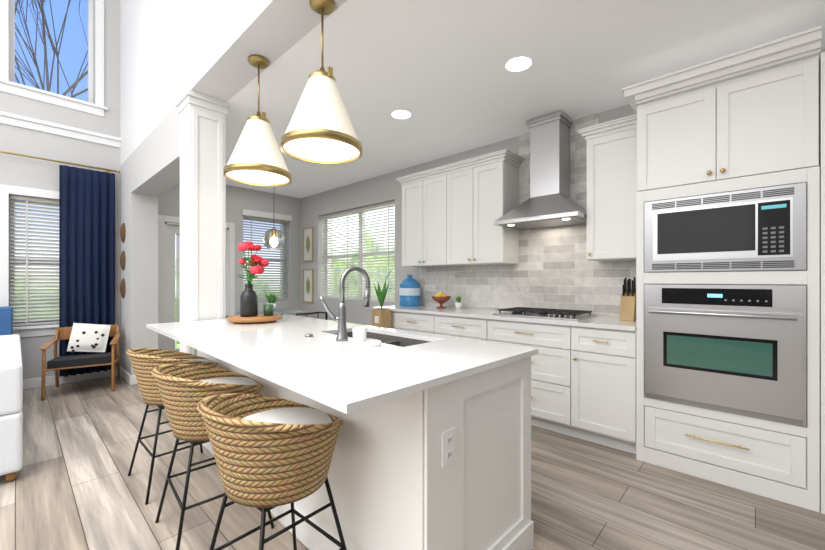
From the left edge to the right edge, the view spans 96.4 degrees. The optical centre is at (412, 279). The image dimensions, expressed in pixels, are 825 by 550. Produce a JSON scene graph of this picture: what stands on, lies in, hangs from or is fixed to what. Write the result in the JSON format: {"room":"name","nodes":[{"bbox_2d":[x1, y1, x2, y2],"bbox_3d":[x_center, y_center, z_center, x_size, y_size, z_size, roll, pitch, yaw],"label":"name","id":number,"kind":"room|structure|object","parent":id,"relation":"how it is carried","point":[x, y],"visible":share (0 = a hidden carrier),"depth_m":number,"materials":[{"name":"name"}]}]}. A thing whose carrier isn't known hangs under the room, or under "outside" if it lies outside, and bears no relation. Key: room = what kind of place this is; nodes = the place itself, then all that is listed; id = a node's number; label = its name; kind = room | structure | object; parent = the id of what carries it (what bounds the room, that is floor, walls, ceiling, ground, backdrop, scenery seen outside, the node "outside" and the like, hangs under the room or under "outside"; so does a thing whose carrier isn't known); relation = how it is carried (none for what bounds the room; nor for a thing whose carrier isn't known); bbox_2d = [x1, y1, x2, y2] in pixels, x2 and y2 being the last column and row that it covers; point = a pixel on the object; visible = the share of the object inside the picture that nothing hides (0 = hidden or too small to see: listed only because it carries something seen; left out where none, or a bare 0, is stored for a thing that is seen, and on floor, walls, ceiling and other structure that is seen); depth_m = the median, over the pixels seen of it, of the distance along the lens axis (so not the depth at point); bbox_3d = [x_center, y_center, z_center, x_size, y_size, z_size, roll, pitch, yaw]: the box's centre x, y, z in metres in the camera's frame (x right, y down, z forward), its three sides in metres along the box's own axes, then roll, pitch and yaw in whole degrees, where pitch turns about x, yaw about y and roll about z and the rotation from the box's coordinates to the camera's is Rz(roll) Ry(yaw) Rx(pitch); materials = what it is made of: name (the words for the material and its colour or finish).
{"room":"kitchen","nodes":[
{"label":"kitchen","id":0,"kind":"room"},
{"bbox_2d":[0,306,12,335],"bbox_3d":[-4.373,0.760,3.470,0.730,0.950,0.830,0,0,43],"label":"pillow","id":1,"kind":"object","parent":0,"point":[6,320],"visible":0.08,"depth_m":3.87,"materials":[{"name":"blue fabric"}]},
{"bbox_2d":[0,0,300,379],"bbox_3d":[-5.035,-1.565,3.675,0.280,5.600,8.530,0,0,43],"label":"wall","id":2,"kind":"structure","parent":0,"point":[22,171],"depth_m":4.68,"materials":[{"name":"grey paint"}]},
{"bbox_2d":[0,184,58,337],"bbox_3d":[-4.277,-0.200,4.418,0.280,1.690,0.990,0,0,43],"label":"window","id":3,"kind":"structure","parent":2,"relation":"in","point":[5,281],"depth_m":4.14,"materials":[{"name":"white painted wood"}]},
{"bbox_2d":[10,195,58,325],"bbox_3d":[-4.266,-0.215,4.407,0.056,1.471,0.734,0,0,43],"label":"window blind","id":4,"kind":"object","parent":3,"relation":"attached to","point":[39,278],"visible":0.52,"depth_m":4.28,"materials":[{"name":"white plastic"}]},
{"bbox_2d":[0,0,107,116],"bbox_3d":[-4.283,-2.908,4.410,0.280,1.685,0.960,0,0,43],"label":"window","id":5,"kind":"structure","parent":2,"relation":"in","point":[8,84],"depth_m":4.42,"materials":[{"name":"white wood"}]},
{"bbox_2d":[0,151,119,172],"bbox_3d":[-4.626,-1.385,3.831,0.104,0.040,2.515,0,0,43],"label":"curtain rod","id":6,"kind":"object","parent":2,"relation":"attached to","point":[105,169],"visible":1,"depth_m":4.32,"materials":[{"name":"gold metal"}]},
{"bbox_2d":[59,165,114,376],"bbox_3d":[-3.956,-0.107,4.504,0.082,2.485,0.513,0,0,43],"label":"curtain","id":7,"kind":"object","parent":6,"relation":"hanging from","point":[86,246],"visible":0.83,"depth_m":4.49,"materials":[{"name":"blue fabric"}]},
{"bbox_2d":[0,111,137,389],"bbox_3d":[-3.969,-0.300,2.685,2.630,3.070,8.530,0,0,43],"label":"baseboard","id":8,"kind":"structure","parent":2,"relation":"attached to","point":[50,128],"depth_m":4.38,"materials":[{"name":"white wood"}]},
{"bbox_2d":[176,233,179,343],"bbox_3d":[-3.200,0.122,5.499,0.020,1.595,0.556,0,0,43],"label":"blind","id":9,"kind":"object","parent":2,"relation":"attached to","point":[178,276],"visible":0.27,"depth_m":5.31,"materials":[{"name":"white"}]},
{"bbox_2d":[158,215,234,351],"bbox_3d":[-3.210,0.168,5.508,0.138,2.135,1.030,0,0,43],"label":"trim frame","id":10,"kind":"object","parent":2,"relation":"attached to","point":[168,229],"visible":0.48,"depth_m":5.24,"materials":[{"name":"white painted wood"}]},
{"bbox_2d":[242,209,291,298],"bbox_3d":[-2.524,-0.393,6.318,0.260,1.495,0.860,0,0,43],"label":"window","id":11,"kind":"structure","parent":2,"relation":"in","point":[246,212],"depth_m":6.36,"materials":[{"name":"white painted wood"}]},
{"bbox_2d":[243,215,287,300],"bbox_3d":[-2.506,-0.355,6.301,0.056,1.411,0.804,0,0,43],"label":"blinds","id":12,"kind":"object","parent":11,"relation":"attached to","point":[280,270],"visible":0.5,"depth_m":6.33,"materials":[{"name":"white plastic"}]},
{"bbox_2d":[120,0,346,374],"bbox_3d":[-0.026,-1.565,1.478,10.050,5.600,0.270,0,0,43],"label":"wall","id":13,"kind":"structure","parent":0,"point":[171,51],"depth_m":3.52,"materials":[{"name":"white paint"}]},
{"bbox_2d":[120,223,125,297],"bbox_3d":[-3.657,-0.245,4.644,0.256,0.956,0.034,0,0,43],"label":"wall decor","id":14,"kind":"object","parent":13,"relation":"attached to","point":[122,260],"visible":1,"depth_m":4.60,"materials":[{"name":"brown wood"}]},
{"bbox_2d":[372,271,390,327],"bbox_3d":[-0.341,0.564,4.109,0.187,1.343,0.185,0,0,43],"label":"potted plant","id":15,"kind":"object","parent":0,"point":[381,317],"visible":0.46,"depth_m":4.07,"materials":[{"name":"brown wood"}]},
{"bbox_2d":[0,376,824,549],"bbox_3d":[-1.258,1.285,0.357,10.330,0.100,8.810,0,0,43],"label":"floor","id":16,"kind":"structure","parent":0,"point":[72,485],"depth_m":2.08,"materials":[{"name":"brown wood"}]},
{"bbox_2d":[0,334,22,481],"bbox_3d":[-3.398,0.845,2.550,1.850,0.780,0.950,0,0,43],"label":"sofa","id":17,"kind":"object","parent":16,"relation":"on","point":[11,416],"visible":1,"depth_m":2.24,"materials":[{"name":"white fabric"}]},
{"bbox_2d":[39,325,120,400],"bbox_3d":[-3.727,0.894,4.199,0.610,0.686,0.650,0,0,-33],"label":"lounge chair","id":18,"kind":"object","parent":16,"relation":"on","point":[56,363],"visible":0.71,"depth_m":4.08,"materials":[{"name":"brown wood"}]},
{"bbox_2d":[67,323,110,351],"bbox_3d":[-3.788,0.677,4.327,0.172,0.357,0.388,0,0,43],"label":"chair pillow","id":19,"kind":"object","parent":18,"relation":"on","point":[88,337],"visible":1,"depth_m":4.29,"materials":[{"name":"white fabric"}]},
{"bbox_2d":[126,348,218,504],"bbox_3d":[-1.496,0.825,2.323,0.524,0.824,0.484,0,0,42],"label":"stool","id":20,"kind":"object","parent":16,"relation":"on","point":[145,362],"visible":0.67,"depth_m":2.15,"materials":[{"name":"wicker"}]},
{"bbox_2d":[175,88,229,354],"bbox_3d":[-1.747,-0.125,3.078,0.306,2.720,0.326,0,0,43],"label":"post","id":21,"kind":"object","parent":16,"relation":"on","point":[202,209],"visible":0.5,"depth_m":2.98,"materials":[{"name":"white wood"}]},
{"bbox_2d":[151,364,273,549],"bbox_3d":[-1.011,0.825,1.848,0.484,0.824,0.524,0,0,-43],"label":"stool","id":22,"kind":"object","parent":16,"relation":"on","point":[184,389],"visible":0.62,"depth_m":1.67,"materials":[{"name":"wicker"}]},
{"bbox_2d":[234,308,305,314],"bbox_3d":[-2.113,0.850,5.512,1.000,0.783,1.000,0,0,43],"label":"table","id":23,"kind":"object","parent":16,"relation":"on","point":[281,311],"visible":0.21,"depth_m":5.41,"materials":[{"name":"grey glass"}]},
{"bbox_2d":[264,293,278,310],"bbox_3d":[-2.112,0.315,5.521,0.248,0.284,0.221,0,0,43],"label":"potted plant","id":24,"kind":"object","parent":23,"relation":"on","point":[271,298],"visible":0.79,"depth_m":5.48,"materials":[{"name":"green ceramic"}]},
{"bbox_2d":[197,393,346,549],"bbox_3d":[-0.510,0.825,1.357,0.524,0.824,0.484,0,0,40],"label":"stool","id":25,"kind":"object","parent":16,"relation":"on","point":[270,452],"visible":1,"depth_m":1.20,"materials":[{"name":"wicker"}]},
{"bbox_2d":[296,312,327,319],"bbox_3d":[-1.418,0.830,5.112,0.477,0.812,0.475,0,0,43],"label":"chair","id":26,"kind":"object","parent":16,"relation":"on","point":[306,314],"visible":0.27,"depth_m":4.91,"materials":[{"name":"black metal"}]},
{"bbox_2d":[197,326,537,549],"bbox_3d":[-0.547,0.790,2.325,2.450,0.890,0.802,0,0,44],"label":"kitchen island","id":27,"kind":"object","parent":16,"relation":"on","point":[432,450],"depth_m":1.42,"materials":[{"name":"white painted wood"},{"name":"white quartz"}]},
{"bbox_2d":[146,319,489,413],"bbox_3d":[-0.813,0.332,2.048,2.458,0.026,0.670,0,0,44],"label":"island countertop","id":28,"kind":"structure","parent":27,"relation":"on","point":[345,377],"depth_m":1.47,"materials":[{"name":"white stone"}]},
{"bbox_2d":[226,241,282,323],"bbox_3d":[-1.207,0.007,2.833,0.400,0.625,0.400,0,0,44],"label":"flower arrangement","id":29,"kind":"object","parent":28,"relation":"on","point":[249,314],"visible":1,"depth_m":2.77,"materials":[{"name":"red plant"}]},
{"bbox_2d":[319,266,370,340],"bbox_3d":[-0.351,0.122,1.986,0.065,0.396,0.312,0,0,44],"label":"faucet","id":30,"kind":"object","parent":28,"relation":"on","point":[340,319],"visible":1,"depth_m":1.95,"materials":[{"name":"silver metal"}]},
{"bbox_2d":[348,327,381,346],"bbox_3d":[-0.240,0.280,1.856,0.220,0.078,0.124,0,0,44],"label":"cup","id":31,"kind":"object","parent":28,"relation":"on","point":[359,338],"visible":1,"depth_m":1.84,"materials":[{"name":"white ceramic"}]},
{"bbox_2d":[391,313,428,333],"bbox_3d":[0.211,0.792,4.193,0.722,0.886,0.621,0,0,43],"label":"base cabinet","id":32,"kind":"object","parent":16,"relation":"on","point":[415,322],"depth_m":3.98,"materials":[{"name":"white wood"}]},
{"bbox_2d":[429,313,476,339],"bbox_3d":[0.635,0.792,3.799,0.681,0.886,0.621,0,0,43],"label":"base cabinet","id":33,"kind":"object","parent":16,"relation":"on","point":[459,327],"depth_m":3.59,"materials":[{"name":"white wood"}]},
{"bbox_2d":[477,317,568,434],"bbox_3d":[1.156,0.792,3.315,0.862,0.886,0.621,0,0,43],"label":"base cabinet","id":34,"kind":"object","parent":16,"relation":"on","point":[550,367],"depth_m":2.99,"materials":[{"name":"white wood"}]},
{"bbox_2d":[569,325,635,453],"bbox_3d":[1.587,0.792,2.914,0.438,0.886,0.621,0,0,43],"label":"base cabinet","id":35,"kind":"object","parent":16,"relation":"on","point":[583,379],"depth_m":2.69,"materials":[{"name":"white wood"}]},
{"bbox_2d":[373,305,635,332],"bbox_3d":[0.745,0.334,3.682,2.718,0.030,0.643,0,0,43],"label":"countertop","id":36,"kind":"structure","parent":35,"relation":"on","point":[594,322],"depth_m":3.20,"materials":[{"name":"white stone"}]},
{"bbox_2d":[399,275,419,305],"bbox_3d":[-0.034,0.127,4.591,0.259,0.385,0.259,0,0,43],"label":"water jug","id":37,"kind":"object","parent":36,"relation":"on","point":[409,291],"visible":1,"depth_m":4.49,"materials":[{"name":"blue"}]},
{"bbox_2d":[431,291,450,307],"bbox_3d":[0.327,0.224,4.201,0.230,0.191,0.230,0,0,43],"label":"fruit bowl","id":38,"kind":"object","parent":36,"relation":"on","point":[440,298],"visible":1,"depth_m":4.15,"materials":[{"name":"brown"}]},
{"bbox_2d":[455,295,462,308],"bbox_3d":[0.507,0.243,4.101,0.090,0.154,0.111,0,0,43],"label":"potted plant","id":39,"kind":"object","parent":36,"relation":"on","point":[458,304],"visible":1,"depth_m":4.08,"materials":[{"name":"white ceramic"}]},
{"bbox_2d":[492,307,596,320],"bbox_3d":[1.177,0.295,3.323,0.760,0.048,0.470,0,0,43],"label":"cooktop","id":40,"kind":"object","parent":36,"relation":"in","point":[566,314],"visible":1,"depth_m":3.21,"materials":[{"name":"silver metal"}]},
{"bbox_2d":[619,277,635,320],"bbox_3d":[1.732,0.148,2.951,0.100,0.342,0.160,0,0,43],"label":"knife block","id":41,"kind":"object","parent":36,"relation":"on","point":[628,305],"visible":0.98,"depth_m":2.92,"materials":[{"name":"brown wood"}]},
{"bbox_2d":[622,25,824,513],"bbox_3d":[2.032,-0.040,2.452,0.982,2.550,0.693,0,0,43],"label":"tall cabinet","id":42,"kind":"object","parent":16,"relation":"on","point":[750,118],"visible":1,"depth_m":2.17,"materials":[{"name":"white wood"}]},
{"bbox_2d":[644,182,805,271],"bbox_3d":[1.850,-0.290,2.248,0.750,0.470,0.035,0,0,43],"label":"microwave","id":43,"kind":"object","parent":42,"relation":"in","point":[755,229],"visible":1,"depth_m":2.19,"materials":[{"name":"silver metal"}]},
{"bbox_2d":[644,284,805,426],"bbox_3d":[1.828,0.410,2.224,0.750,0.760,0.099,0,0,43],"label":"wall oven","id":44,"kind":"object","parent":42,"relation":"in","point":[738,349],"visible":1,"depth_m":2.18,"materials":[{"name":"silver metal"}]},
{"bbox_2d":[226,0,824,197],"bbox_3d":[0.852,-1.560,2.628,10.330,0.150,2.610,0,0,43],"label":"ceiling","id":45,"kind":"structure","parent":0,"point":[445,77],"depth_m":2.52,"materials":[{"name":"white paint"}]},
{"bbox_2d":[223,54,291,186],"bbox_3d":[-1.040,-1.084,2.495,0.426,0.798,0.426,0,0,43],"label":"pendant light","id":46,"kind":"object","parent":45,"relation":"hanging from","point":[256,158],"visible":1,"depth_m":2.40,"materials":[{"name":"white fabric"}]},
{"bbox_2d":[262,227,284,249],"bbox_3d":[-2.141,-0.972,5.702,0.330,1.024,0.330,0,0,43],"label":"globe pendant light","id":47,"kind":"object","parent":45,"relation":"hanging from","point":[273,239],"visible":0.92,"depth_m":5.59,"materials":[{"name":"clear glass"}]},
{"bbox_2d":[280,0,361,164],"bbox_3d":[-0.483,-1.084,1.978,0.426,0.798,0.426,0,0,43],"label":"pendant light","id":48,"kind":"object","parent":45,"relation":"hanging from","point":[320,129],"visible":1,"depth_m":1.88,"materials":[{"name":"white"}]},
{"bbox_2d":[392,109,410,118],"bbox_3d":[-0.100,-1.482,3.301,0.175,0.006,0.175,0,0,37],"label":"recessed light","id":49,"kind":"object","parent":45,"relation":"in","point":[400,114],"depth_m":3.30,"materials":[{"name":"white plastic"}]},
{"bbox_2d":[505,56,531,70],"bbox_3d":[0.728,-1.482,2.532,0.175,0.006,0.175,0,0,37],"label":"recessed light","id":50,"kind":"object","parent":45,"relation":"in","point":[519,63],"depth_m":2.52,"materials":[{"name":"white"}]},
{"bbox_2d":[301,48,824,325],"bbox_3d":[1.645,-0.125,3.482,10.330,2.720,0.280,0,0,43],"label":"wall","id":51,"kind":"structure","parent":0,"point":[384,188],"depth_m":5.50,"materials":[{"name":"grey paint"}]},
{"bbox_2d":[303,227,312,261],"bbox_3d":[-1.846,-0.625,6.519,0.320,0.600,0.021,0,0,43],"label":"picture frame","id":52,"kind":"object","parent":51,"relation":"attached to","point":[308,257],"depth_m":6.51,"materials":[{"name":"brown wood"}]},
{"bbox_2d":[303,269,312,302],"bbox_3d":[-1.846,0.105,6.519,0.320,0.600,0.021,0,0,43],"label":"picture frame","id":53,"kind":"object","parent":51,"relation":"attached to","point":[307,273],"depth_m":6.51,"materials":[{"name":"brown wood"}]},
{"bbox_2d":[327,205,394,300],"bbox_3d":[-0.801,-0.390,5.822,1.880,1.430,0.080,0,0,43],"label":"window","id":54,"kind":"structure","parent":51,"relation":"in","point":[356,249],"depth_m":5.81,"materials":[{"name":"white"}]},
{"bbox_2d":[321,201,394,302],"bbox_3d":[-0.879,-0.391,5.738,1.864,1.421,0.056,0,0,43],"label":"blinds","id":55,"kind":"object","parent":54,"relation":"attached to","point":[348,212],"visible":0.77,"depth_m":5.66,"materials":[{"name":"white plastic"}]},
{"bbox_2d":[400,170,439,266],"bbox_3d":[0.253,-0.687,4.353,0.745,1.045,0.331,0,0,43],"label":"upper cabinet","id":56,"kind":"object","parent":51,"relation":"attached to","point":[421,192],"depth_m":4.26,"materials":[{"name":"white wood"}]},
{"bbox_2d":[440,154,519,265],"bbox_3d":[0.711,-0.687,3.927,0.745,1.045,0.331,0,0,43],"label":"upper cabinet","id":57,"kind":"object","parent":51,"relation":"attached to","point":[452,213],"depth_m":3.75,"materials":[{"name":"white wood"}]},
{"bbox_2d":[420,113,635,316],"bbox_3d":[1.026,-0.583,3.860,2.548,1.804,0.008,0,0,43],"label":"backsplash","id":58,"kind":"structure","parent":51,"relation":"attached to","point":[554,268],"depth_m":3.59,"materials":[{"name":"tile"}]},
{"bbox_2d":[494,110,586,229],"bbox_3d":[1.200,-0.993,3.348,0.748,0.981,0.503,0,0,43],"label":"range hood","id":59,"kind":"object","parent":51,"relation":"attached to","point":[549,202],"visible":0.98,"depth_m":3.31,"materials":[{"name":"silver metal"}]},
{"bbox_2d":[584,118,636,260],"bbox_3d":[1.694,-0.687,3.014,0.418,1.045,0.331,0,0,43],"label":"upper cabinet","id":60,"kind":"object","parent":51,"relation":"attached to","point":[611,150],"depth_m":2.91,"materials":[{"name":"white wood"}]},
{"label":"outside","id":61,"kind":"structure","parent":0,"visible":0},
{"bbox_2d":[15,0,279,348],"bbox_3d":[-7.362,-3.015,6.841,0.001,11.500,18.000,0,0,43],"label":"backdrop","id":62,"kind":"structure","parent":61,"point":[71,18],"depth_m":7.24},
{"bbox_2d":[332,208,394,297],"bbox_3d":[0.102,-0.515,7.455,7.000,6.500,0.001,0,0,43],"label":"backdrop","id":63,"kind":"structure","parent":61,"point":[365,246],"depth_m":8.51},
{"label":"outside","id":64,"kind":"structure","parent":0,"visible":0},
{"bbox_2d":[15,0,87,97],"bbox_3d":[-5.889,-3.368,5.344,2.597,11.018,7.936,0,0,43],"label":"bare tree","id":65,"kind":"object","parent":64,"point":[54,49],"depth_m":6.06,"materials":[{"name":"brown plant"}]}
]}

